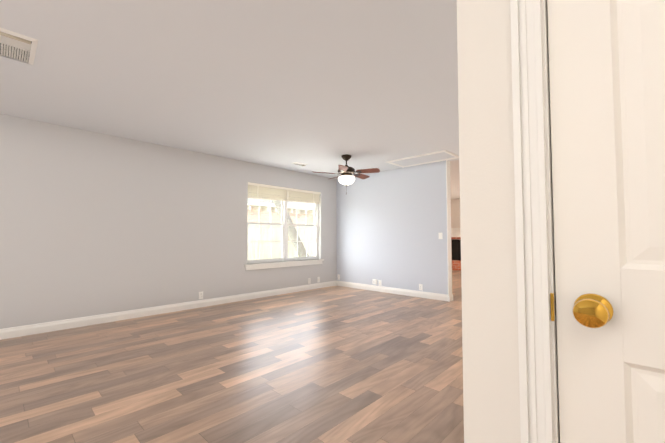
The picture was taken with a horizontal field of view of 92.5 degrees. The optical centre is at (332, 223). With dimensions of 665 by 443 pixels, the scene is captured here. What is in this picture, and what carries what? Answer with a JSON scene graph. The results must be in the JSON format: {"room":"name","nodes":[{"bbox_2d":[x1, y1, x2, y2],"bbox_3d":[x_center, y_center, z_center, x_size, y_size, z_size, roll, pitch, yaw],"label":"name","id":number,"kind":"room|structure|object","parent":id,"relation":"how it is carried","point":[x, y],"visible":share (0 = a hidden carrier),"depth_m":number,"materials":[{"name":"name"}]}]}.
{"room":"living room","nodes":[
{"label":"living room","id":0,"kind":"room"},
{"bbox_2d":[0,114,336,328],"bbox_3d":[-2.964,0.051,4.202,0.150,2.440,8.830,-2,-3,44],"label":"wall","id":1,"kind":"structure","parent":0,"point":[93,223],"depth_m":4.25,"materials":[{"name":"grey paint"}]},
{"bbox_2d":[0,281,336,339],"bbox_3d":[-2.874,1.213,4.129,0.015,0.112,8.620,-2,-3,44],"label":"baseboard","id":2,"kind":"structure","parent":1,"relation":"attached to","point":[20,331],"depth_m":4.36,"materials":[{"name":"white wood"}]},
{"bbox_2d":[244,182,323,269],"bbox_3d":[-0.912,0.060,6.316,0.180,1.560,1.920,-2,-3,44],"label":"window","id":3,"kind":"structure","parent":1,"relation":"in","point":[284,195],"depth_m":6.30,"materials":[{"name":"white plastic"}]},
{"bbox_2d":[0,0,459,198],"bbox_3d":[1.249,-1.228,4.230,6.890,0.120,15.200,-2,-3,44],"label":"ceiling","id":4,"kind":"structure","parent":0,"point":[320,85],"depth_m":2.66,"materials":[{"name":"white paint"}]},
{"bbox_2d":[0,27,37,64],"bbox_3d":[-2.263,-1.242,2.235,0.460,0.027,0.260,-2,-3,44],"label":"ceiling vent","id":5,"kind":"object","parent":4,"relation":"in","point":[15,45],"visible":0.92,"depth_m":2.23,"materials":[{"name":"silver metal"}]},
{"bbox_2d":[292,162,307,165],"bbox_3d":[-0.599,-1.091,5.831,0.150,0.027,0.300,-2,-3,44],"label":"ceiling vent","id":6,"kind":"object","parent":4,"relation":"in","point":[298,163],"visible":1,"depth_m":5.80,"materials":[{"name":"silver metal"}]},
{"bbox_2d":[315,154,379,193],"bbox_3d":[0.261,-0.804,5.265,1.094,0.642,1.052,-2,-3,44],"label":"fan","id":7,"kind":"object","parent":4,"relation":"hanging from","point":[346,172],"visible":1,"depth_m":5.14,"materials":[{"name":"brown wood"}]},
{"bbox_2d":[386,150,458,167],"bbox_3d":[1.543,-1.105,5.485,1.100,0.022,0.590,-2,-3,44],"label":"attic hatch","id":8,"kind":"object","parent":4,"relation":"attached to","point":[437,156],"visible":0.9,"depth_m":5.43,"materials":[{"name":"white paint"}]},
{"bbox_2d":[0,270,463,442],"bbox_3d":[1.249,1.294,4.124,6.290,0.050,14.600,-2,-3,44],"label":"floor","id":9,"kind":"structure","parent":0,"point":[336,364],"depth_m":2.52,"materials":[{"name":"brown wood"}]},
{"bbox_2d":[451,228,460,270],"bbox_3d":[4.343,0.839,10.726,1.399,1.415,0.500,-2,-3,44],"label":"fireplace","id":10,"kind":"object","parent":9,"relation":"on","point":[456,246],"visible":0.27,"depth_m":11.01,"materials":[{"name":"brick"}]},
{"bbox_2d":[313,203,314,255],"bbox_3d":[-1.067,0.268,6.372,0.100,2.890,14.600,-2,-3,44],"label":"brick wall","id":11,"kind":"structure","parent":0,"point":[314,234],"depth_m":7.10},
{"bbox_2d":[336,160,447,294],"bbox_3d":[1.079,0.146,6.447,2.610,2.440,0.120,-2,-3,44],"label":"wall","id":12,"kind":"structure","parent":0,"point":[391,224],"depth_m":6.21,"materials":[{"name":"grey paint"}]},
{"bbox_2d":[337,281,450,301],"bbox_3d":[1.061,1.306,6.335,2.613,0.112,0.035,-2,-3,44],"label":"baseboard","id":13,"kind":"structure","parent":12,"relation":"attached to","point":[436,296],"depth_m":6.13,"materials":[{"name":"white wood"}]},
{"bbox_2d":[446,160,451,295],"bbox_3d":[2.031,0.108,5.543,0.018,2.440,0.136,-2,-3,44],"label":"trim","id":14,"kind":"structure","parent":12,"relation":"attached to","point":[449,251],"depth_m":5.53,"materials":[{"name":"white wood"}]},
{"bbox_2d":[451,199,459,227],"bbox_3d":[5.721,0.290,9.888,4.890,2.440,0.150,-2,-3,44],"label":"wall","id":15,"kind":"structure","parent":0,"point":[455,213],"depth_m":11.15,"materials":[{"name":"beige paint"}]},
{"bbox_2d":[457,0,520,442],"bbox_3d":[0.943,-0.108,0.398,1.520,2.440,0.120,-2,-3,44],"label":"wall","id":16,"kind":"structure","parent":0,"point":[491,394],"depth_m":0.82,"materials":[{"name":"white paint"}]},
{"bbox_2d":[510,0,559,442],"bbox_3d":[0.812,0.066,0.501,0.898,2.100,0.141,-2,-3,44],"label":"door frame","id":17,"kind":"structure","parent":16,"relation":"attached to","point":[537,346],"depth_m":0.74,"materials":[{"name":"white wood"}]},
{"bbox_2d":[547,0,664,442],"bbox_3d":[0.798,0.098,0.486,0.758,2.023,0.177,-2,-3,44],"label":"door","id":18,"kind":"structure","parent":16,"relation":"in","point":[607,81],"depth_m":0.67,"materials":[{"name":"white wood"}]},
{"label":"outside","id":19,"kind":"structure","parent":0,"visible":0},
{"bbox_3d":[2.542,2.027,10.253,80.000,0.300,80.000,-2,-3,44],"label":"ground","id":20,"kind":"structure","parent":19,"visible":0},
{"bbox_2d":[247,192,312,229],"bbox_3d":[-4.252,-0.197,15.433,5.950,4.580,14.800,-2,-3,44],"label":"neighbouring house","id":21,"kind":"structure","parent":20,"relation":"on","point":[265,214],"depth_m":13.66,"materials":[{"name":"brick"}]},
{"bbox_2d":[248,227,312,259],"bbox_3d":[-0.088,1.103,12.858,0.145,1.765,24.090,-2,-3,44],"label":"fence","id":22,"kind":"object","parent":20,"relation":"on","point":[263,248],"depth_m":10.67,"materials":[{"name":"brown wood"}]},
{"bbox_2d":[273,198,308,256],"bbox_3d":[-2.142,-2.094,8.920,6.515,8.396,7.939,-2,-3,44],"label":"tree","id":23,"kind":"object","parent":20,"relation":"on","point":[290,229],"depth_m":9.24,"materials":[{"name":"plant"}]}
]}

